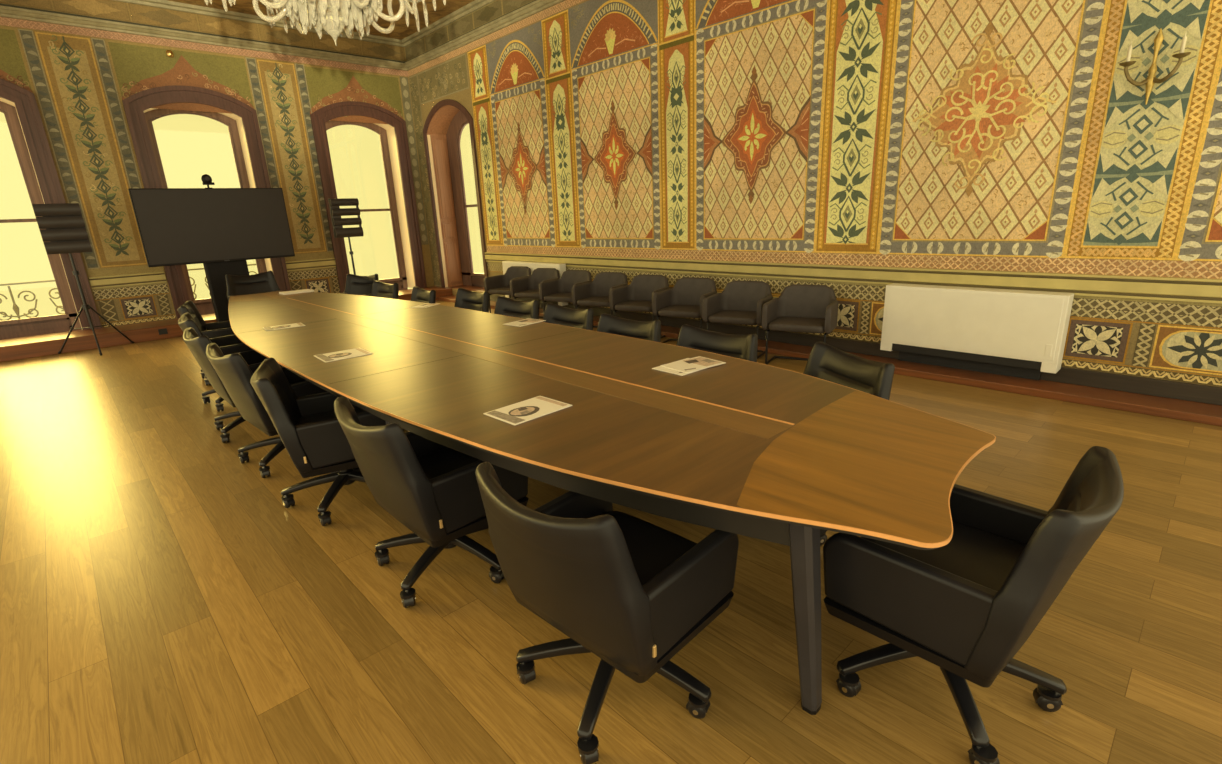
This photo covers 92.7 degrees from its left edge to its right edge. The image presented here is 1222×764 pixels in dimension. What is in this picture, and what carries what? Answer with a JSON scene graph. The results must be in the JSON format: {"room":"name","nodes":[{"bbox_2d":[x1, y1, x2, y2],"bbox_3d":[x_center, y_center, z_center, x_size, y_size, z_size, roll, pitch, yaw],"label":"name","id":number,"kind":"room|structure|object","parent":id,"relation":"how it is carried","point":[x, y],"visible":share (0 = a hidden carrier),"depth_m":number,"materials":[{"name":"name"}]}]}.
{"room":"conference room","nodes":[
{"label":"conference room","id":0,"kind":"room"},
{"bbox_2d":[0,0,433,326],"bbox_3d":[-6.856,-3.008,8.396,8.802,4.620,0.009,-17,22,-41],"label":"wall","id":1,"kind":"structure","parent":0,"point":[79,79],"depth_m":8.52,"materials":[{"name":"multicoloured paint"}]},
{"bbox_2d":[0,78,101,339],"bbox_3d":[-8.168,-2.147,7.587,1.660,3.530,0.480,-17,22,-41],"label":"window","id":2,"kind":"structure","parent":1,"relation":"in","point":[19,107],"depth_m":7.91,"materials":[{"name":"brown wood"}]},
{"bbox_2d":[89,272,166,288],"bbox_3d":[-7.069,-1.496,8.550,0.870,0.161,0.030,-17,22,-41],"label":"trim","id":3,"kind":"structure","parent":1,"relation":"attached to","point":[154,277],"depth_m":8.53,"materials":[{"name":"paint"}]},
{"bbox_2d":[158,328,167,334],"bbox_3d":[-6.433,-0.724,8.369,0.100,0.080,0.012,-17,22,-41],"label":"wall outlet","id":4,"kind":"object","parent":1,"relation":"attached to","point":[161,331],"visible":1,"depth_m":8.36,"materials":[{"name":"black plastic"}]},
{"bbox_2d":[166,50,173,57],"bbox_3d":[-6.345,-4.720,8.382,0.090,0.090,0.105,-17,22,-41],"label":"light","id":5,"kind":"object","parent":1,"relation":"attached to","point":[169,53],"visible":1,"depth_m":8.35,"materials":[{"name":"brown metal"}]},
{"bbox_2d":[0,3,406,70],"bbox_3d":[-6.902,-4.829,7.829,8.800,0.155,0.100,-17,22,-41],"label":"trim","id":6,"kind":"structure","parent":1,"relation":"attached to","point":[6,10],"depth_m":8.46,"materials":[{"name":"paint"}]},
{"bbox_2d":[122,85,290,318],"bbox_3d":[-6.317,-2.716,9.261,1.660,3.530,0.480,-17,22,-41],"label":"window","id":7,"kind":"structure","parent":1,"relation":"in","point":[243,125],"depth_m":8.95,"materials":[{"name":"brown wood"}]},
{"bbox_2d":[0,286,452,361],"bbox_3d":[-6.530,-0.824,8.778,8.800,0.190,0.730,-17,22,-41],"label":"trim","id":8,"kind":"structure","parent":1,"relation":"attached to","point":[12,349],"depth_m":7.97,"materials":[{"name":"brown wood"}]},
{"bbox_2d":[113,0,403,46],"bbox_3d":[-6.920,-5.173,7.732,8.800,0.090,0.090,-17,22,-41],"label":"trim","id":9,"kind":"structure","parent":1,"relation":"attached to","point":[165,4],"depth_m":8.79,"materials":[{"name":"paint"}]},
{"bbox_2d":[286,258,335,270],"bbox_3d":[-5.229,-2.061,10.214,0.870,0.161,0.030,-17,22,-41],"label":"trim","id":10,"kind":"structure","parent":1,"relation":"attached to","point":[328,262],"depth_m":10.18,"materials":[{"name":"paint"}]},
{"bbox_2d":[310,101,426,292],"bbox_3d":[-4.523,-3.267,10.882,1.660,3.530,0.480,-17,22,-41],"label":"window","id":11,"kind":"structure","parent":1,"relation":"in","point":[393,136],"depth_m":10.97,"materials":[{"name":"brown wood"}]},
{"bbox_2d":[168,0,474,39],"bbox_3d":[-2.555,-4.128,3.275,8.820,0.050,12.780,-17,22,-41],"label":"ceiling","id":12,"kind":"structure","parent":0,"point":[400,31],"depth_m":9.02,"materials":[{"name":"multicoloured paint"}]},
{"bbox_2d":[204,0,445,45],"bbox_3d":[-1.795,-3.120,3.434,1.355,2.035,1.354,-11,18,-28],"label":"chandelier","id":13,"kind":"object","parent":12,"relation":"hanging from","point":[335,16],"visible":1,"depth_m":3.65,"materials":[{"name":"clear glass"}]},
{"bbox_2d":[0,300,1221,763],"bbox_3d":[-2.365,0.354,4.571,8.800,0.050,12.760,-17,22,-41],"label":"floor","id":14,"kind":"structure","parent":0,"point":[162,601],"depth_m":2.22,"materials":[{"name":"brown wood"}]},
{"bbox_2d":[32,203,133,355],"bbox_3d":[-6.762,-1.292,7.401,0.799,1.871,0.695,-17,22,-41],"label":"stand","id":15,"kind":"object","parent":14,"relation":"on","point":[63,225],"visible":1,"depth_m":7.28,"materials":[{"name":"black metal"}]},
{"bbox_2d":[177,300,233,385],"bbox_3d":[-3.971,-0.448,6.028,0.692,0.802,0.674,-11,18,-28],"label":"chair","id":16,"kind":"object","parent":14,"relation":"on","point":[223,328],"visible":0.23,"depth_m":5.94,"materials":[{"name":"leather"}]},
{"bbox_2d":[128,188,294,321],"bbox_3d":[-5.556,-1.719,8.406,1.800,2.035,0.580,-17,22,-41],"label":"television","id":17,"kind":"object","parent":14,"relation":"on","point":[221,229],"visible":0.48,"depth_m":8.18,"materials":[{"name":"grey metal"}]},
{"bbox_2d":[201,174,214,187],"bbox_3d":[-5.554,-2.765,8.028,0.137,0.184,0.117,-17,22,-41],"label":"video camera","id":18,"kind":"object","parent":17,"relation":"on","point":[206,179],"visible":1,"depth_m":7.99,"materials":[{"name":"black plastic"}]},
{"bbox_2d":[178,313,252,411],"bbox_3d":[-3.360,-0.233,5.203,0.690,0.802,0.676,-14,20,-35],"label":"chair","id":19,"kind":"object","parent":14,"relation":"on","point":[230,344],"visible":0.3,"depth_m":4.96,"materials":[{"name":"leather"}]},
{"bbox_2d":[183,327,281,442],"bbox_3d":[-2.751,-0.037,4.445,0.699,0.802,0.675,-17,22,-41],"label":"chair","id":20,"kind":"object","parent":14,"relation":"on","point":[197,344],"visible":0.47,"depth_m":4.19,"materials":[{"name":"leather"}]},
{"bbox_2d":[225,271,280,300],"bbox_3d":[-4.522,-0.926,7.512,0.683,0.932,0.693,-16,21,-39],"label":"chair","id":21,"kind":"object","parent":14,"relation":"on","point":[264,282],"visible":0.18,"depth_m":7.62,"materials":[{"name":"leather"}]},
{"bbox_2d":[206,343,326,477],"bbox_3d":[-2.168,0.113,3.848,0.679,0.802,0.698,13,22,42],"label":"chair","id":22,"kind":"object","parent":14,"relation":"on","point":[234,372],"visible":0.55,"depth_m":3.55,"materials":[{"name":"leather"}]},
{"bbox_2d":[250,358,385,525],"bbox_3d":[-1.544,0.266,3.233,0.657,0.802,0.710,-10,18,-25],"label":"chair","id":23,"kind":"object","parent":14,"relation":"on","point":[308,427],"visible":0.75,"depth_m":3.00,"materials":[{"name":"leather"}]},
{"bbox_2d":[328,198,363,274],"bbox_3d":[-4.235,-2.014,9.500,0.784,1.871,0.760,-17,22,-41],"label":"stand","id":24,"kind":"object","parent":14,"relation":"on","point":[336,212],"visible":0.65,"depth_m":9.34,"materials":[{"name":"black metal"}]},
{"bbox_2d":[338,274,378,295],"bbox_3d":[-3.559,-1.068,8.088,0.675,0.802,0.691,4,18,21],"label":"chair","id":25,"kind":"object","parent":14,"relation":"on","point":[355,284],"visible":0.19,"depth_m":8.28,"materials":[{"name":"leather"}]},
{"bbox_2d":[371,281,398,298],"bbox_3d":[-2.875,-0.770,6.968,0.708,0.802,0.654,12,22,41],"label":"chair","id":26,"kind":"object","parent":14,"relation":"on","point":[379,289],"visible":0.12,"depth_m":7.09,"materials":[{"name":"leather"}]},
{"bbox_2d":[411,286,435,302],"bbox_3d":[-2.176,-0.559,6.146,0.690,0.802,0.662,-14,20,-35],"label":"chair","id":27,"kind":"object","parent":14,"relation":"on","point":[419,294],"visible":0.22,"depth_m":6.29,"materials":[{"name":"leather"}]},
{"bbox_2d":[334,396,528,607],"bbox_3d":[-0.749,0.430,2.555,0.698,0.802,0.670,-17,22,-41],"label":"chair","id":28,"kind":"object","parent":14,"relation":"on","point":[431,488],"visible":0.88,"depth_m":2.31,"materials":[{"name":"leather"}]},
{"bbox_2d":[454,288,488,312],"bbox_3d":[-1.582,-0.496,5.845,0.675,0.802,0.691,-17,22,-41],"label":"chair","id":29,"kind":"object","parent":14,"relation":"on","point":[466,299],"visible":0.18,"depth_m":5.95,"materials":[{"name":"leather"}]},
{"bbox_2d":[484,266,530,312],"bbox_3d":[-1.561,-1.414,9.107,0.625,0.729,0.530,8,19,32],"label":"armchair","id":30,"kind":"object","parent":14,"relation":"on","point":[498,284],"visible":0.53,"depth_m":9.14,"materials":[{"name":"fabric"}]},
{"bbox_2d":[494,296,538,318],"bbox_3d":[-0.970,-0.301,5.086,0.712,0.802,0.648,12,22,41],"label":"chair","id":31,"kind":"object","parent":14,"relation":"on","point":[505,306],"visible":0.14,"depth_m":5.21,"materials":[{"name":"leather"}]},
{"bbox_2d":[510,268,559,317],"bbox_3d":[-1.075,-1.290,8.612,0.624,0.729,0.530,8,19,31],"label":"armchair","id":32,"kind":"object","parent":14,"relation":"on","point":[526,287],"visible":0.56,"depth_m":8.65,"materials":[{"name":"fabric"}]},
{"bbox_2d":[539,270,591,311],"bbox_3d":[-0.589,-1.166,8.117,0.625,0.729,0.530,8,19,31],"label":"armchair","id":33,"kind":"object","parent":14,"relation":"on","point":[558,290],"visible":0.58,"depth_m":8.15,"materials":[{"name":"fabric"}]},
{"bbox_2d":[543,303,592,330],"bbox_3d":[-0.526,-0.168,4.568,0.683,0.802,0.674,-17,22,-41],"label":"chair","id":34,"kind":"object","parent":14,"relation":"on","point":[554,313],"visible":0.15,"depth_m":4.66,"materials":[{"name":"leather"}]},
{"bbox_2d":[572,272,627,327],"bbox_3d":[-0.103,-1.042,7.622,0.625,0.729,0.530,8,19,31],"label":"armchair","id":35,"kind":"object","parent":14,"relation":"on","point":[596,292],"visible":0.66,"depth_m":7.67,"materials":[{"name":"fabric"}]},
{"bbox_2d":[475,462,738,763],"bbox_3d":[0.008,0.604,1.853,0.663,0.802,0.696,13,22,42],"label":"chair","id":36,"kind":"object","parent":14,"relation":"on","point":[628,591],"visible":0.99,"depth_m":1.63,"materials":[{"name":"leather"}]},
{"bbox_2d":[228,291,995,714],"bbox_3d":[-1.589,-0.024,4.340,1.700,0.742,7.609,-17,22,-41],"label":"conference table","id":37,"kind":"object","parent":14,"relation":"on","point":[760,451],"visible":0.94,"depth_m":2.18,"materials":[{"name":"brown wood"}]},
{"bbox_2d":[263,323,305,330],"bbox_3d":[-2.551,-0.433,4.548,0.270,0.005,0.190,-14,20,-35],"label":"brochure","id":38,"kind":"object","parent":37,"relation":"on","point":[285,326],"visible":1,"depth_m":4.53,"materials":[{"name":"paper"}]},
{"bbox_2d":[279,289,313,294],"bbox_3d":[-3.671,-1.053,6.808,0.320,0.018,0.220,-17,22,-41],"label":"paper stack","id":39,"kind":"object","parent":37,"relation":"on","point":[302,290],"visible":1,"depth_m":6.76,"materials":[{"name":"white paper"}]},
{"bbox_2d":[314,348,372,361],"bbox_3d":[-1.605,-0.165,3.493,0.270,0.005,0.240,-16,21,-38],"label":"brochure","id":40,"kind":"object","parent":37,"relation":"on","point":[350,353],"visible":1,"depth_m":3.48,"materials":[{"name":"paper"}]},
{"bbox_2d":[410,303,439,307],"bbox_3d":[-1.700,-0.701,5.343,0.160,0.004,0.240,2,17,16],"label":"brochure","id":41,"kind":"object","parent":37,"relation":"on","point":[425,305],"visible":1,"depth_m":5.33,"materials":[{"name":"paper"}]},
{"bbox_2d":[502,318,545,326],"bbox_3d":[-0.638,-0.440,4.295,0.190,0.004,0.260,10,21,37],"label":"brochure","id":42,"kind":"object","parent":37,"relation":"on","point":[528,321],"visible":1,"depth_m":4.28,"materials":[{"name":"paper"}]},
{"bbox_2d":[483,396,571,424],"bbox_3d":[-0.336,0.111,2.367,0.210,0.005,0.292,13,22,43],"label":"brochure","id":43,"kind":"object","parent":37,"relation":"on","point":[526,410],"visible":1,"depth_m":2.35,"materials":[{"name":"paper"}]},
{"bbox_2d":[652,358,705,375],"bbox_3d":[0.371,-0.079,2.913,0.270,0.004,0.200,-16,21,-39],"label":"brochure","id":44,"kind":"object","parent":37,"relation":"on","point":[660,368],"visible":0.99,"depth_m":2.84,"materials":[{"name":"paper"}]},
{"bbox_2d":[660,356,725,372],"bbox_3d":[0.413,-0.090,2.930,0.270,0.004,0.190,-14,20,-33],"label":"brochure","id":45,"kind":"object","parent":44,"relation":"on","point":[696,363],"visible":1,"depth_m":2.92,"materials":[{"name":"paper"}]},
{"bbox_2d":[597,313,660,342],"bbox_3d":[-0.030,-0.004,3.934,0.657,0.802,0.688,13,22,43],"label":"chair","id":46,"kind":"object","parent":14,"relation":"on","point":[645,330],"visible":0.16,"depth_m":4.05,"materials":[{"name":"leather"}]},
{"bbox_2d":[609,274,668,337],"bbox_3d":[0.382,-0.918,7.126,0.625,0.729,0.530,7,19,30],"label":"armchair","id":47,"kind":"object","parent":14,"relation":"on","point":[637,296],"visible":0.68,"depth_m":7.17,"materials":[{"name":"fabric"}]},
{"bbox_2d":[652,277,716,342],"bbox_3d":[0.869,-0.794,6.631,0.625,0.729,0.530,8,19,31],"label":"armchair","id":48,"kind":"object","parent":14,"relation":"on","point":[685,299],"visible":0.68,"depth_m":6.67,"materials":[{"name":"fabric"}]},
{"bbox_2d":[676,324,757,362],"bbox_3d":[0.449,0.124,3.428,0.692,0.802,0.682,-17,22,-41],"label":"chair","id":49,"kind":"object","parent":14,"relation":"on","point":[741,346],"visible":0.12,"depth_m":3.51,"materials":[{"name":"leather"}]},
{"bbox_2d":[702,281,772,358],"bbox_3d":[1.355,-0.669,6.135,0.624,0.729,0.530,8,19,31],"label":"armchair","id":50,"kind":"object","parent":14,"relation":"on","point":[740,302],"visible":0.76,"depth_m":6.17,"materials":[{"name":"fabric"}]},
{"bbox_2d":[762,284,837,364],"bbox_3d":[1.840,-0.545,5.640,0.624,0.729,0.530,7,19,30],"label":"armchair","id":51,"kind":"object","parent":14,"relation":"on","point":[799,307],"visible":0.94,"depth_m":5.67,"materials":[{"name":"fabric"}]},
{"bbox_2d":[803,342,894,545],"bbox_3d":[0.925,0.268,2.868,0.693,0.802,0.679,-7,17,-15],"label":"chair","id":52,"kind":"object","parent":14,"relation":"on","point":[827,362],"visible":0.18,"depth_m":2.86,"materials":[{"name":"leather"}]},
{"bbox_2d":[823,446,1123,763],"bbox_3d":[1.054,0.571,1.811,0.648,0.802,0.710,-17,22,-41],"label":"chair","id":53,"kind":"object","parent":14,"relation":"on","point":[965,606],"visible":0.92,"depth_m":1.62,"materials":[{"name":"leather"}]},
{"bbox_2d":[405,0,1221,386],"bbox_3d":[0.756,-2.850,6.744,0.021,4.620,12.920,-17,22,-41],"label":"wall","id":54,"kind":"structure","parent":0,"point":[989,135],"depth_m":5.25,"materials":[{"name":"multicoloured paint"}]},
{"bbox_2d":[402,0,495,46],"bbox_3d":[0.597,-5.025,6.129,0.090,0.090,12.760,-17,22,-41],"label":"trim","id":55,"kind":"structure","parent":54,"relation":"attached to","point":[475,5],"depth_m":9.43,"materials":[{"name":"paint"}]},
{"bbox_2d":[423,99,487,291],"bbox_3d":[-2.659,-3.270,10.731,0.500,3.469,1.730,-17,22,-41],"label":"window","id":56,"kind":"structure","parent":54,"relation":"in","point":[444,125],"depth_m":11.12,"materials":[{"name":"brown wood"}]},
{"bbox_2d":[404,0,564,70],"bbox_3d":[0.608,-4.681,6.226,0.100,0.155,12.760,-17,22,-41],"label":"trim","id":57,"kind":"structure","parent":54,"relation":"attached to","point":[536,6],"depth_m":8.79,"materials":[{"name":"paint"}]},
{"bbox_2d":[438,295,1221,425],"bbox_3d":[0.941,-0.577,7.075,0.330,0.060,12.050,-17,22,-41],"label":"trim","id":58,"kind":"structure","parent":54,"relation":"attached to","point":[1204,413],"depth_m":4.52,"materials":[{"name":"brown wood"}]},
{"bbox_2d":[502,261,567,308],"bbox_3d":[-1.227,-1.532,9.257,0.128,0.724,1.520,-17,22,-41],"label":"radiator","id":59,"kind":"object","parent":58,"relation":"on","point":[561,267],"visible":0.25,"depth_m":9.12,"materials":[{"name":"white metal"}]},
{"bbox_2d":[509,295,557,304],"bbox_3d":[-1.210,-1.332,9.323,0.105,0.068,1.320,-17,22,-41],"label":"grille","id":60,"kind":"object","parent":59,"relation":"attached to","point":[520,299],"depth_m":9.31,"materials":[{"name":"black metal"}]},
{"bbox_2d":[880,283,1073,379],"bbox_3d":[2.999,-0.433,4.918,0.178,0.704,1.330,-17,22,-41],"label":"radiator","id":61,"kind":"object","parent":58,"relation":"on","point":[1006,332],"visible":1,"depth_m":4.79,"materials":[{"name":"white metal"}]},
{"bbox_2d":[892,343,1041,369],"bbox_3d":[3.015,-0.243,4.982,0.155,0.068,1.130,-17,22,-41],"label":"grille","id":62,"kind":"object","parent":61,"relation":"attached to","point":[949,352],"depth_m":4.87,"materials":[{"name":"black metal"}]},
{"bbox_2d":[484,252,1221,303],"bbox_3d":[1.482,-1.254,6.476,0.030,0.161,10.700,-17,22,-41],"label":"trim","id":63,"kind":"structure","parent":54,"relation":"attached to","point":[1204,290],"depth_m":5.12,"materials":[{"name":"paint"}]},
{"bbox_2d":[490,294,1221,405],"bbox_3d":[1.504,-0.580,6.681,0.030,0.122,10.720,-17,22,-41],"label":"baseboard","id":64,"kind":"structure","parent":54,"relation":"attached to","point":[1199,393],"depth_m":4.64,"materials":[{"name":"brown wood"}]},
{"bbox_2d":[1119,28,1190,104],"bbox_3d":[3.544,-2.064,3.813,0.128,0.450,0.350,-17,22,-41],"label":"wall sconce","id":65,"kind":"object","parent":54,"relation":"attached to","point":[1149,82],"visible":1,"depth_m":3.83,"materials":[{"name":"brown metal"}]},
{"bbox_2d":[1126,41,1132,61],"bbox_3d":[3.436,-2.188,3.861,0.022,0.130,0.021,-17,22,-41],"label":"candle","id":66,"kind":"object","parent":65,"relation":"on","point":[1129,52],"depth_m":3.86,"materials":[{"name":"white wax"}]},
{"bbox_2d":[1180,33,1186,52],"bbox_3d":[3.615,-2.143,3.679,0.022,0.130,0.021,-17,22,-41],"label":"candle","id":67,"kind":"object","parent":65,"relation":"on","point":[1184,39],"depth_m":3.68,"materials":[{"name":"white wax"}]},
{"label":"outside","id":68,"kind":"structure","parent":0,"visible":0},
{"bbox_2d":[0,280,64,320],"bbox_3d":[-8.513,-1.111,8.320,1.900,0.584,0.028,-17,22,-41],"label":"balcony railing","id":69,"kind":"object","parent":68,"point":[15,307],"visible":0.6,"depth_m":8.38,"materials":[{"name":"metal"}]},
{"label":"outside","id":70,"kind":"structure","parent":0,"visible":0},
{"bbox_2d":[188,264,256,298],"bbox_3d":[-6.661,-1.680,9.994,1.900,0.584,0.028,-17,22,-41],"label":"balcony railing","id":71,"kind":"object","parent":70,"point":[247,264],"visible":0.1,"depth_m":9.74,"materials":[{"name":"metal"}]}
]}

